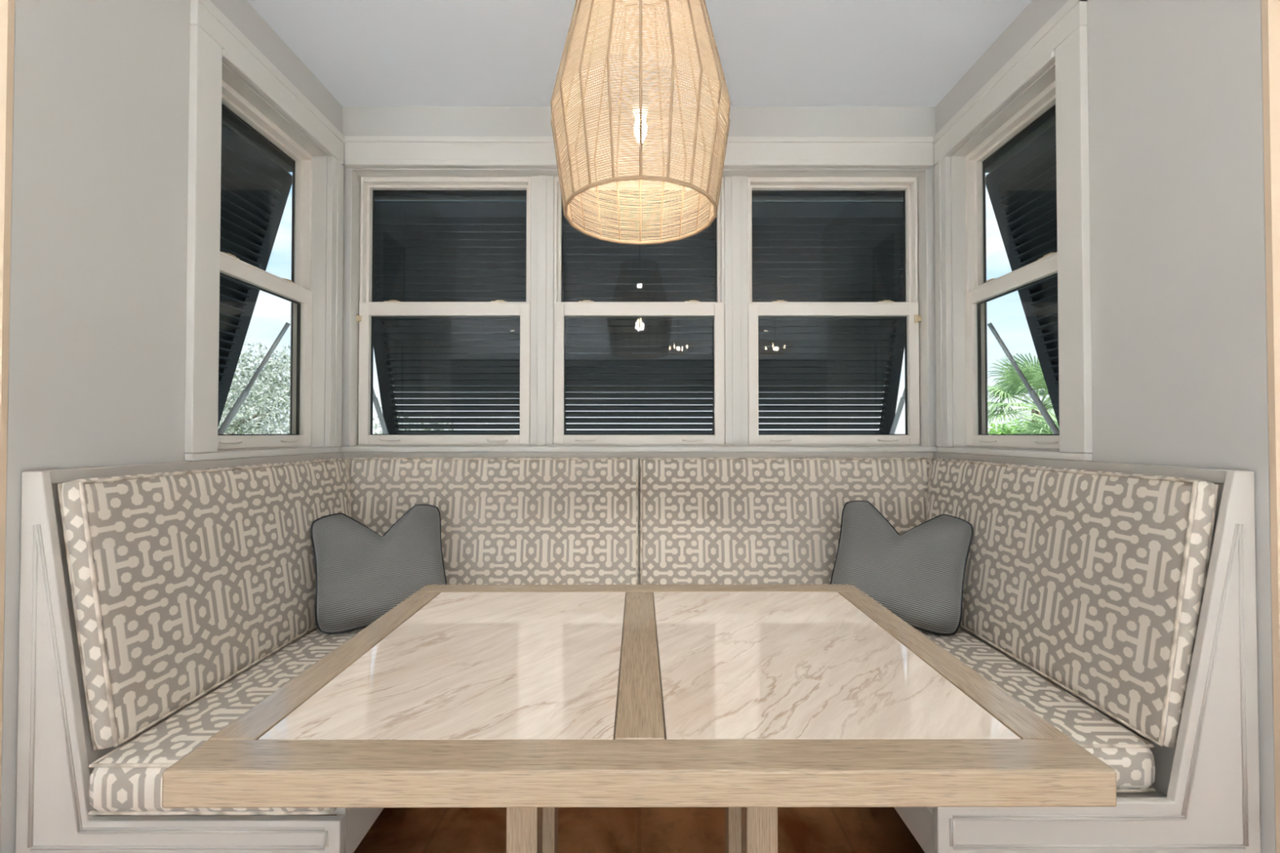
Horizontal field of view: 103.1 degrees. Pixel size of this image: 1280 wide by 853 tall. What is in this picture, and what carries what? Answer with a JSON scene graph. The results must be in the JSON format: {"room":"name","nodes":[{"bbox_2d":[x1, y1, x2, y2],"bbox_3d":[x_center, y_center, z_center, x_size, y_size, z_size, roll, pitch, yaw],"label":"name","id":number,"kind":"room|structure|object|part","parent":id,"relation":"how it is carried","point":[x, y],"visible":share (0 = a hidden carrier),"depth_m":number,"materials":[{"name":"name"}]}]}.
{"room":"dining room","nodes":[
{"label":"dining room","id":0,"kind":"room"},
{"bbox_2d":[0,0,14,823],"bbox_3d":[-3.129,-0.094,1.071,3.745,2.550,0.150,0,-1,0],"label":"trim","id":1,"kind":"structure","parent":0,"point":[6,6],"depth_m":1.01,"materials":[{"name":"beige paint"}]},
{"bbox_2d":[0,0,342,852],"bbox_3d":[-1.323,-0.087,1.571,0.130,2.550,1.119,0,-1,0],"label":"wall","id":2,"kind":"structure","parent":0,"point":[97,362],"depth_m":1.18,"materials":[{"name":"white paint"}]},
{"bbox_2d":[184,25,222,453],"bbox_3d":[-1.246,-0.524,1.453,0.022,1.196,0.086,0,-1,0],"label":"trim","id":3,"kind":"structure","parent":2,"relation":"attached to","point":[205,108],"depth_m":1.44,"materials":[{"name":"white paint"}]},
{"bbox_2d":[184,447,340,461],"bbox_3d":[-1.246,0.090,1.747,0.024,0.021,0.693,0,-1,0],"label":"trim","id":4,"kind":"structure","parent":2,"relation":"attached to","point":[244,454],"depth_m":1.62,"materials":[{"name":"white paint"}]},
{"bbox_2d":[217,80,313,451],"bbox_3d":[-1.339,-0.505,1.765,0.088,1.168,0.531,0,-1,0],"label":"window","id":5,"kind":"structure","parent":2,"relation":"in","point":[297,291],"depth_m":1.98,"materials":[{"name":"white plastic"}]},
{"bbox_3d":[-1.302,0.052,1.622,0.013,0.009,0.090,0,-1,0],"label":"lift handle","id":6,"kind":"part","parent":5,"relation":"part of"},
{"bbox_2d":[217,106,292,434],"bbox_3d":[-1.586,-0.510,1.765,0.385,1.287,0.616,0,-1,0],"label":"shutter","id":7,"kind":"object","parent":5,"relation":"attached to","point":[256,180],"visible":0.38,"depth_m":1.95,"materials":[{"name":"grey paint"}]},
{"bbox_3d":[-1.436,-0.995,1.772,0.049,0.067,0.490,0,-1,0],"label":"rail","id":8,"kind":"part","parent":7,"relation":"part of","materials":[{"name":"grey paint"}]},
{"bbox_3d":[-1.574,-0.168,2.050,0.307,0.513,0.023,0,-1,-4],"label":"support arm","id":9,"kind":"part","parent":7,"relation":"part of","materials":[{"name":"grey metal"}]},
{"bbox_3d":[-1.418,-1.087,1.773,0.048,0.133,0.603,0,-1,0],"label":"hinge rail","id":10,"kind":"part","parent":7,"relation":"part of","materials":[{"name":"grey paint"}]},
{"bbox_3d":[-1.357,-0.783,1.769,0.032,0.568,0.506,0,-1,0],"label":"sash","id":11,"kind":"part","parent":5,"relation":"part of","materials":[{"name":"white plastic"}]},
{"bbox_3d":[-1.321,-0.235,1.761,0.035,0.614,0.528,0,-1,0],"label":"sash","id":12,"kind":"part","parent":5,"relation":"part of","materials":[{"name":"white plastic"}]},
{"bbox_3d":[-1.302,0.056,1.892,0.013,0.009,0.090,0,-1,0],"label":"lift handle","id":13,"kind":"part","parent":5,"relation":"part of","materials":[{"name":"metal"}]},
{"bbox_3d":[-1.381,-0.505,1.765,0.004,1.168,0.531,0,-1,0],"label":"frame","id":14,"kind":"part","parent":5,"relation":"part of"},
{"bbox_2d":[190,0,345,164],"bbox_3d":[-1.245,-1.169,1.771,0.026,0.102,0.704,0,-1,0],"label":"trim","id":15,"kind":"structure","parent":2,"relation":"attached to","point":[204,14],"depth_m":1.66,"materials":[{"name":"white paint"}]},
{"bbox_2d":[217,62,327,452],"bbox_3d":[-1.318,-0.501,1.765,0.119,1.185,0.540,0,-1,0],"label":"trim","id":16,"kind":"structure","parent":2,"relation":"attached to","point":[318,196],"depth_m":2.03,"materials":[{"name":"white paint"}]},
{"bbox_2d":[289,207,292,434],"bbox_3d":[-1.396,-0.360,2.080,0.013,1.310,0.086,0,-1,0],"label":"trim","id":17,"kind":"structure","parent":2,"relation":"attached to","point":[291,207],"depth_m":2.04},
{"bbox_2d":[324,155,343,447],"bbox_3d":[-1.245,-0.503,2.074,0.027,1.172,0.078,0,-1,0],"label":"trim","id":18,"kind":"structure","parent":2,"relation":"attached to","point":[335,220],"depth_m":2.06,"materials":[{"name":"white paint"}]},
{"bbox_2d":[318,807,924,852],"bbox_3d":[0.002,1.196,-1.417,10.400,0.100,7.600,0,-1,0],"label":"floor","id":19,"kind":"structure","parent":0,"point":[395,829],"depth_m":1.50,"materials":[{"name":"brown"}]},
{"bbox_2d":[15,452,383,852],"bbox_3d":[-0.929,0.643,1.564,0.652,1.090,1.089,0,-1,0],"label":"bench","id":20,"kind":"object","parent":19,"relation":"on","point":[55,753],"visible":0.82,"depth_m":1.02,"materials":[{"name":"white paint"}]},
{"bbox_3d":[-0.927,0.524,1.024,0.602,0.654,0.006,0,-1,0],"label":"panel moulding","id":21,"kind":"part","parent":20,"relation":"part of","materials":[{"name":"white paint"}]},
{"bbox_2d":[57,457,351,750],"bbox_3d":[-1.147,0.397,1.533,0.133,0.560,0.974,0,-1,0],"label":"cushion","id":22,"kind":"object","parent":20,"relation":"on","point":[182,583],"visible":0.86,"depth_m":1.24,"materials":[{"name":"fabric"}]},
{"bbox_2d":[88,627,364,815],"bbox_3d":[-0.852,0.727,1.487,0.497,0.118,0.979,0,-1,0],"label":"seat cushion","id":23,"kind":"object","parent":20,"relation":"on","point":[126,780],"visible":0.29,"depth_m":1.07,"materials":[{"name":"fabric"}]},
{"bbox_2d":[310,504,446,634],"bbox_3d":[-0.885,0.476,1.742,0.418,0.378,0.234,0,-1,-31],"label":"throw pillow","id":24,"kind":"object","parent":23,"relation":"on","point":[362,574],"visible":0.86,"depth_m":1.67,"materials":[{"name":"grey fabric"}]},
{"bbox_2d":[342,452,934,584],"bbox_3d":[-0.003,0.648,1.855,2.448,1.090,0.528,0,-1,0],"label":"bench","id":25,"kind":"object","parent":19,"relation":"on","point":[639,455],"visible":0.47,"depth_m":2.10,"materials":[{"name":"white paint"}]},
{"bbox_2d":[346,457,638,584],"bbox_3d":[-0.590,0.404,2.014,1.170,0.560,0.134,0,-1,0],"label":"cushion","id":26,"kind":"object","parent":25,"relation":"on","point":[504,521],"visible":0.67,"depth_m":2.00,"materials":[{"name":"fabric"}]},
{"bbox_2d":[640,457,931,584],"bbox_3d":[0.584,0.404,2.016,1.170,0.560,0.134,0,-1,0],"label":"cushion","id":27,"kind":"object","parent":25,"relation":"on","point":[704,521],"visible":0.65,"depth_m":2.00,"materials":[{"name":"fabric"}]},
{"bbox_2d":[161,584,1116,852],"bbox_3d":[-0.001,0.800,0.986,1.151,0.759,0.760,0,-1,0],"label":"dining table","id":28,"kind":"object","parent":19,"relation":"on","point":[751,701],"visible":1,"depth_m":0.73,"materials":[{"name":"beige wood"}]},
{"bbox_3d":[-0.544,0.442,0.991,0.064,0.044,0.630,0,-1,0],"label":"rail","id":29,"kind":"part","parent":28,"relation":"part of","materials":[{"name":"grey wood"}]},
{"bbox_3d":[-0.273,0.433,0.992,0.474,0.024,0.628,0,-1,0],"label":"stone panel","id":30,"kind":"part","parent":28,"relation":"part of","materials":[{"name":"beige stone"}]},
{"bbox_3d":[-0.203,0.790,0.895,0.053,0.652,0.053,0,-1,0],"label":"post","id":31,"kind":"part","parent":28,"relation":"part of","materials":[{"name":"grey wood"}]},
{"bbox_3d":[-0.203,0.793,1.076,0.053,0.652,0.053,0,-1,0],"label":"post","id":32,"kind":"part","parent":28,"relation":"part of","materials":[{"name":"grey wood"}]},
{"bbox_3d":[0.000,0.437,0.644,1.151,0.044,0.066,0,-1,0],"label":"rail","id":33,"kind":"part","parent":28,"relation":"part of","materials":[{"name":"brown wood"}]},
{"bbox_3d":[-0.001,0.447,1.339,1.151,0.044,0.064,0,-1,0],"label":"rail","id":34,"kind":"part","parent":28,"relation":"part of","materials":[{"name":"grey wood"}]},
{"bbox_3d":[-0.001,0.442,0.992,0.067,0.044,0.630,0,-1,0],"label":"rail","id":35,"kind":"part","parent":28,"relation":"part of","materials":[{"name":"grey wood"}]},
{"bbox_3d":[0.210,0.793,1.077,0.053,0.652,0.053,0,-1,0],"label":"post","id":36,"kind":"part","parent":28,"relation":"part of","materials":[{"name":"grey wood"}]},
{"bbox_3d":[0.210,0.790,0.896,0.053,0.652,0.053,0,-1,0],"label":"post","id":37,"kind":"part","parent":28,"relation":"part of","materials":[{"name":"grey wood"}]},
{"bbox_3d":[0.272,0.433,0.992,0.474,0.024,0.628,0,-1,0],"label":"stone panel","id":38,"kind":"part","parent":28,"relation":"part of","materials":[{"name":"beige stone"}]},
{"bbox_3d":[0.543,0.442,0.993,0.064,0.044,0.630,0,-1,0],"label":"rail","id":39,"kind":"part","parent":28,"relation":"part of","materials":[{"name":"grey wood"}]},
{"bbox_2d":[894,452,1260,852],"bbox_3d":[0.924,0.643,1.567,0.652,1.090,1.089,0,-1,0],"label":"bench","id":40,"kind":"object","parent":19,"relation":"on","point":[1206,799],"visible":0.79,"depth_m":1.03,"materials":[{"name":"white paint"}]},
{"bbox_2d":[915,627,1155,792],"bbox_3d":[0.847,0.727,1.520,0.492,0.118,0.919,0,-1,0],"label":"seat cushion","id":41,"kind":"object","parent":40,"relation":"on","point":[1132,759],"visible":0.21,"depth_m":1.18,"materials":[{"name":"fabric"}]},
{"bbox_2d":[830,500,973,635],"bbox_3d":[0.880,0.469,1.731,0.434,0.394,0.236,-1,-1,32],"label":"throw pillow","id":42,"kind":"object","parent":41,"relation":"on","point":[917,574],"visible":0.91,"depth_m":1.66,"materials":[{"name":"grey fabric"}]},
{"bbox_2d":[927,457,1218,747],"bbox_3d":[1.142,0.397,1.536,0.133,0.560,0.974,0,-1,0],"label":"cushion","id":43,"kind":"object","parent":40,"relation":"on","point":[1093,581],"visible":0.82,"depth_m":1.25,"materials":[{"name":"fabric"}]},
{"bbox_3d":[0.924,0.524,1.027,0.602,0.654,0.006,0,-1,0],"label":"panel moulding","id":44,"kind":"part","parent":40,"relation":"part of","materials":[{"name":"white paint"}]},
{"bbox_2d":[339,106,937,452],"bbox_3d":[-0.004,-0.078,2.197,2.770,2.550,0.130,0,-1,0],"label":"wall","id":45,"kind":"structure","parent":0,"point":[357,121],"depth_m":2.15,"materials":[{"name":"white paint"}]},
{"bbox_2d":[355,176,530,444],"bbox_3d":[-0.849,-0.499,2.218,0.751,1.168,0.088,0,-1,0],"label":"window","id":46,"kind":"structure","parent":45,"relation":"in","point":[369,309],"depth_m":2.19,"materials":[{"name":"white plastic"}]},
{"bbox_3d":[-1.071,0.060,2.173,0.090,0.009,0.013,0,-1,0],"label":"lift handle","id":47,"kind":"part","parent":46,"relation":"part of","materials":[{"name":"metal"}]},
{"bbox_3d":[-0.842,-0.228,2.197,0.734,0.614,0.035,0,-1,0],"label":"sash","id":48,"kind":"part","parent":46,"relation":"part of","materials":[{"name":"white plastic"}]},
{"bbox_3d":[-0.842,-0.776,2.240,0.712,0.568,0.032,0,-1,0],"label":"sash","id":49,"kind":"part","parent":46,"relation":"part of","materials":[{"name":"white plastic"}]},
{"bbox_2d":[373,192,526,434],"bbox_3d":[-0.869,-0.501,2.466,0.870,1.287,0.385,0,-1,0],"label":"shutter","id":50,"kind":"object","parent":46,"relation":"attached to","point":[429,246],"visible":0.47,"depth_m":2.42,"materials":[{"name":"grey paint"}]},
{"bbox_3d":[-1.286,-0.162,2.448,0.023,0.513,0.307,0,-1,4],"label":"support arm","id":51,"kind":"part","parent":50,"relation":"part of","materials":[{"name":"grey metal"}]},
{"bbox_3d":[-0.866,-0.987,2.322,0.750,0.067,0.049,0,-1,0],"label":"rail","id":52,"kind":"part","parent":50,"relation":"part of","materials":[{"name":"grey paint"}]},
{"bbox_3d":[-0.866,-1.080,2.305,0.863,0.133,0.048,0,-1,0],"label":"hinge rail","id":53,"kind":"part","parent":50,"relation":"part of","materials":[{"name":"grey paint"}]},
{"bbox_3d":[-0.611,0.060,2.174,0.090,0.009,0.013,0,-1,0],"label":"lift handle","id":54,"kind":"part","parent":46,"relation":"part of","materials":[{"name":"metal"}]},
{"bbox_2d":[529,175,554,444],"bbox_3d":[-0.422,-0.499,2.223,0.099,1.168,0.079,0,-1,0],"label":"trim","id":55,"kind":"structure","parent":45,"relation":"attached to","point":[542,187],"depth_m":2.19,"materials":[{"name":"white paint"}]},
{"bbox_2d":[344,136,933,160],"bbox_3d":[-0.003,-1.164,2.134,2.466,0.102,0.028,0,-1,0],"label":"trim","id":56,"kind":"structure","parent":45,"relation":"attached to","point":[356,148],"depth_m":2.12,"materials":[{"name":"white paint"}]},
{"bbox_2d":[348,168,928,446],"bbox_3d":[-0.004,-0.495,2.199,2.433,1.185,0.119,0,-1,0],"label":"trim","id":57,"kind":"structure","parent":45,"relation":"attached to","point":[356,174],"depth_m":2.17,"materials":[{"name":"white paint"}]},
{"bbox_2d":[344,160,933,168],"bbox_3d":[-0.003,-1.100,2.132,2.458,0.022,0.030,0,-1,0],"label":"trim","id":58,"kind":"structure","parent":45,"relation":"attached to","point":[348,163],"depth_m":2.12,"materials":[{"name":"white paint"}]},
{"bbox_2d":[340,446,937,452],"bbox_3d":[-0.003,0.095,2.113,2.466,0.021,0.031,0,-1,0],"label":"trim","id":59,"kind":"structure","parent":45,"relation":"attached to","point":[343,449],"depth_m":2.10,"materials":[{"name":"white paint"}]},
{"bbox_2d":[355,444,921,446],"bbox_3d":[-0.003,0.082,2.176,2.420,0.005,0.006,0,-1,0],"label":"trim","id":60,"kind":"structure","parent":45,"relation":"attached to","point":[356,445],"depth_m":2.17,"materials":[{"name":"white paint"}]},
{"bbox_2d":[553,177,724,444],"bbox_3d":[-0.004,-0.499,2.220,0.737,1.168,0.088,0,-1,0],"label":"window","id":61,"kind":"structure","parent":45,"relation":"in","point":[584,308],"depth_m":2.19,"materials":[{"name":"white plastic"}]},
{"bbox_3d":[-0.233,0.060,2.174,0.090,0.009,0.013,0,-1,0],"label":"lift handle","id":62,"kind":"part","parent":61,"relation":"part of","materials":[{"name":"metal"}]},
{"bbox_2d":[563,192,715,434],"bbox_3d":[-0.004,-0.500,2.467,0.863,1.287,0.385,0,-1,0],"label":"shutter","id":63,"kind":"object","parent":61,"relation":"attached to","point":[603,354],"visible":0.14,"depth_m":2.46,"materials":[{"name":"grey paint"}]},
{"bbox_3d":[-0.004,-0.987,2.324,0.750,0.067,0.049,0,-1,0],"label":"rail","id":64,"kind":"part","parent":63,"relation":"part of","materials":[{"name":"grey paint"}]},
{"bbox_3d":[-0.004,-1.080,2.307,0.863,0.133,0.048,0,-1,0],"label":"hinge rail","id":65,"kind":"part","parent":63,"relation":"part of","materials":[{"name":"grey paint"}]},
{"bbox_3d":[-0.004,-0.776,2.241,0.712,0.568,0.032,0,-1,0],"label":"sash","id":66,"kind":"part","parent":61,"relation":"part of","materials":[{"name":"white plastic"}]},
{"bbox_3d":[-0.004,-0.228,2.198,0.734,0.614,0.035,0,-1,0],"label":"sash","id":67,"kind":"part","parent":61,"relation":"part of","materials":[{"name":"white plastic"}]},
{"bbox_3d":[0.227,0.060,2.175,0.090,0.009,0.013,0,-1,0],"label":"lift handle","id":68,"kind":"part","parent":61,"relation":"part of","materials":[{"name":"metal"}]},
{"bbox_2d":[724,175,748,444],"bbox_3d":[0.415,-0.499,2.224,0.099,1.168,0.079,0,-1,0],"label":"trim","id":69,"kind":"structure","parent":45,"relation":"attached to","point":[735,187],"depth_m":2.19,"materials":[{"name":"white paint"}]},
{"bbox_2d":[747,177,921,444],"bbox_3d":[0.838,-0.499,2.221,0.743,1.168,0.088,0,-1,0],"label":"window","id":70,"kind":"structure","parent":45,"relation":"in","point":[908,309],"depth_m":2.19,"materials":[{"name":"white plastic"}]},
{"bbox_3d":[0.605,0.060,2.175,0.090,0.009,0.013,0,-1,0],"label":"lift handle","id":71,"kind":"part","parent":70,"relation":"part of","materials":[{"name":"metal"}]},
{"bbox_2d":[751,192,905,434],"bbox_3d":[0.861,-0.500,2.468,0.870,1.287,0.385,0,-1,0],"label":"shutter","id":72,"kind":"object","parent":70,"relation":"attached to","point":[803,251],"visible":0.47,"depth_m":2.41,"materials":[{"name":"grey paint"}]},
{"bbox_3d":[0.858,-0.987,2.325,0.750,0.067,0.049,0,-1,0],"label":"rail","id":73,"kind":"part","parent":72,"relation":"part of","materials":[{"name":"grey paint"}]},
{"bbox_3d":[0.858,-1.080,2.308,0.863,0.133,0.048,0,-1,0],"label":"hinge rail","id":74,"kind":"part","parent":72,"relation":"part of","materials":[{"name":"grey paint"}]},
{"bbox_3d":[1.278,-0.162,2.452,0.023,0.513,0.307,0,-1,-4],"label":"support arm","id":75,"kind":"part","parent":72,"relation":"part of","materials":[{"name":"grey metal"}]},
{"bbox_3d":[0.835,-0.776,2.243,0.712,0.568,0.032,0,-1,0],"label":"sash","id":76,"kind":"part","parent":70,"relation":"part of","materials":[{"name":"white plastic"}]},
{"bbox_3d":[0.835,-0.228,2.199,0.734,0.614,0.035,0,-1,0],"label":"sash","id":77,"kind":"part","parent":70,"relation":"part of","materials":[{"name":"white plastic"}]},
{"bbox_3d":[1.065,0.060,2.176,0.090,0.009,0.013,0,-1,0],"label":"lift handle","id":78,"kind":"part","parent":70,"relation":"part of","materials":[{"name":"metal"}]},
{"bbox_2d":[246,0,1031,106],"bbox_3d":[0.002,-1.455,-1.449,10.400,0.100,7.461,0,-1,0],"label":"ceiling","id":79,"kind":"structure","parent":0,"point":[426,53],"depth_m":1.81,"materials":[{"name":"white paint"}]},
{"bbox_2d":[550,0,730,244],"bbox_3d":[0.001,-0.926,1.183,0.413,0.880,0.413,0,-1,0],"label":"pendant lamp","id":80,"kind":"object","parent":79,"relation":"hanging from","point":[708,64],"visible":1,"depth_m":1.04,"materials":[{"name":"wicker"}]},
{"bbox_2d":[632,84,648,118],"bbox_3d":[0.001,-0.757,1.181,0.036,0.070,0.036,0,-1,0],"label":"socket","id":81,"kind":"object","parent":80,"relation":"attached to","point":[643,117],"depth_m":1.17,"materials":[{"name":"white paint"}]},
{"bbox_3d":[0.001,-0.688,1.180,0.030,0.068,0.030,0,-1,0],"label":"bulb","id":82,"kind":"part","parent":80,"relation":"part of","materials":[{"name":"white glass"}]},
{"bbox_2d":[935,0,1275,852],"bbox_3d":[1.317,-0.087,1.575,0.130,2.550,1.119,0,-1,0],"label":"wall","id":83,"kind":"structure","parent":0,"point":[1179,315],"depth_m":1.18,"materials":[{"name":"white paint"}]},
{"bbox_2d":[933,156,952,447],"bbox_3d":[1.238,-0.503,2.078,0.027,1.172,0.078,0,-1,0],"label":"trim","id":84,"kind":"structure","parent":83,"relation":"attached to","point":[943,284],"depth_m":2.05,"materials":[{"name":"white paint"}]},
{"bbox_2d":[985,196,987,434],"bbox_3d":[1.389,-0.359,2.084,0.013,1.310,0.086,0,-1,0],"label":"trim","id":85,"kind":"structure","parent":83,"relation":"attached to","point":[985,197],"depth_m":2.04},
{"bbox_2d":[951,62,1060,452],"bbox_3d":[1.313,-0.501,1.769,0.119,1.185,0.540,0,-1,0],"label":"trim","id":86,"kind":"structure","parent":83,"relation":"attached to","point":[958,262],"depth_m":2.03,"materials":[{"name":"white paint"}]},
{"bbox_2d":[933,0,1087,164],"bbox_3d":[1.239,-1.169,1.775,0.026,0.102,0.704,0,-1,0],"label":"trim","id":87,"kind":"structure","parent":83,"relation":"attached to","point":[1073,15],"depth_m":1.65,"materials":[{"name":"white paint"}]},
{"bbox_2d":[964,80,1059,450],"bbox_3d":[1.333,-0.505,1.769,0.088,1.168,0.531,0,-1,0],"label":"window","id":88,"kind":"structure","parent":83,"relation":"in","point":[980,291],"depth_m":1.98,"materials":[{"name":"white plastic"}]},
{"bbox_3d":[1.375,-0.505,1.770,0.004,1.168,0.531,0,-1,0],"label":"frame","id":89,"kind":"part","parent":88,"relation":"part of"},
{"bbox_3d":[1.296,0.056,1.896,0.013,0.009,0.090,0,-1,0],"label":"lift handle","id":90,"kind":"part","parent":88,"relation":"part of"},
{"bbox_3d":[1.316,-0.234,1.766,0.035,0.614,0.528,0,-1,0],"label":"sash","id":91,"kind":"part","parent":88,"relation":"part of","materials":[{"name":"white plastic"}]},
{"bbox_3d":[1.351,-0.783,1.773,0.032,0.568,0.506,0,-1,0],"label":"sash","id":92,"kind":"part","parent":88,"relation":"part of","materials":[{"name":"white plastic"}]},
{"bbox_2d":[985,107,1059,434],"bbox_3d":[1.581,-0.510,1.770,0.385,1.287,0.616,0,-1,0],"label":"shutter","id":93,"kind":"object","parent":88,"relation":"attached to","point":[1020,181],"visible":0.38,"depth_m":1.95,"materials":[{"name":"grey paint"}]},
{"bbox_3d":[1.412,-1.087,1.778,0.048,0.133,0.603,0,-1,0],"label":"hinge rail","id":94,"kind":"part","parent":93,"relation":"part of","materials":[{"name":"grey paint"}]},
{"bbox_3d":[1.568,-0.168,2.055,0.307,0.513,0.023,0,-1,4],"label":"support arm","id":95,"kind":"part","parent":93,"relation":"part of","materials":[{"name":"grey metal"}]},
{"bbox_3d":[1.431,-0.995,1.776,0.049,0.067,0.490,0,-1,0],"label":"rail","id":96,"kind":"part","parent":93,"relation":"part of","materials":[{"name":"grey paint"}]},
{"bbox_3d":[1.297,0.052,1.627,0.013,0.009,0.090,0,-1,0],"label":"lift handle","id":97,"kind":"part","parent":88,"relation":"part of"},
{"bbox_2d":[937,447,1092,461],"bbox_3d":[1.240,0.090,1.751,0.024,0.021,0.693,0,-1,0],"label":"trim","id":98,"kind":"structure","parent":83,"relation":"attached to","point":[1030,454],"depth_m":1.63,"materials":[{"name":"white paint"}]},
{"bbox_2d":[1054,26,1092,453],"bbox_3d":[1.242,-0.524,1.456,0.022,1.196,0.086,0,-1,0],"label":"trim","id":99,"kind":"structure","parent":83,"relation":"attached to","point":[1073,269],"depth_m":1.44,"materials":[{"name":"white paint"}]},
{"bbox_2d":[1261,0,1279,852],"bbox_3d":[3.126,-0.094,1.081,3.745,2.550,0.150,0,-1,0],"label":"wall","id":100,"kind":"structure","parent":0,"point":[1270,9],"depth_m":1.01,"materials":[{"name":"beige paint"}]},
{"label":"outside","id":101,"kind":"structure","parent":0,"visible":0},
{"bbox_3d":[-0.031,1.774,19.977,80.000,0.050,80.000,0,-1,0],"label":"ground","id":102,"kind":"structure","parent":101,"visible":0},
{"bbox_2d":[217,340,290,434],"bbox_3d":[-6.370,0.070,7.549,3.802,3.026,3.218,0,-1,0],"label":"leafy tree","id":103,"kind":"object","parent":102,"relation":"on","point":[240,421],"visible":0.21,"depth_m":7.54,"materials":[{"name":"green plant"}]},
{"bbox_2d":[373,407,463,434],"bbox_3d":[-4.439,0.626,9.918,2.027,1.997,1.789,0,-1,0],"label":"shrub","id":104,"kind":"object","parent":102,"relation":"on","point":[375,425],"visible":0.02,"depth_m":9.70,"materials":[{"name":"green plant"}]},
{"bbox_2d":[987,414,1053,434],"bbox_3d":[7.912,0.660,10.586,4.994,1.944,1.830,0,-1,0],"label":"shrub","id":105,"kind":"object","parent":102,"relation":"on","point":[1003,430],"visible":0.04,"depth_m":10.58,"materials":[{"name":"green plant"}]},
{"bbox_2d":[987,352,1054,428],"bbox_3d":[5.985,0.244,7.597,2.169,2.672,1.995,0,-1,24],"label":"palm tree","id":106,"kind":"object","parent":102,"relation":"on","point":[1015,385],"visible":0.38,"depth_m":7.60,"materials":[{"name":"green plant"}]},
{"bbox_2d":[1002,405,1059,434],"bbox_3d":[4.561,0.647,5.283,1.823,1.807,1.864,0,-1,0],"label":"palm tree","id":107,"kind":"object","parent":102,"relation":"on","point":[1042,428],"visible":0.06,"depth_m":5.47,"materials":[{"name":"green plant"}]}
]}

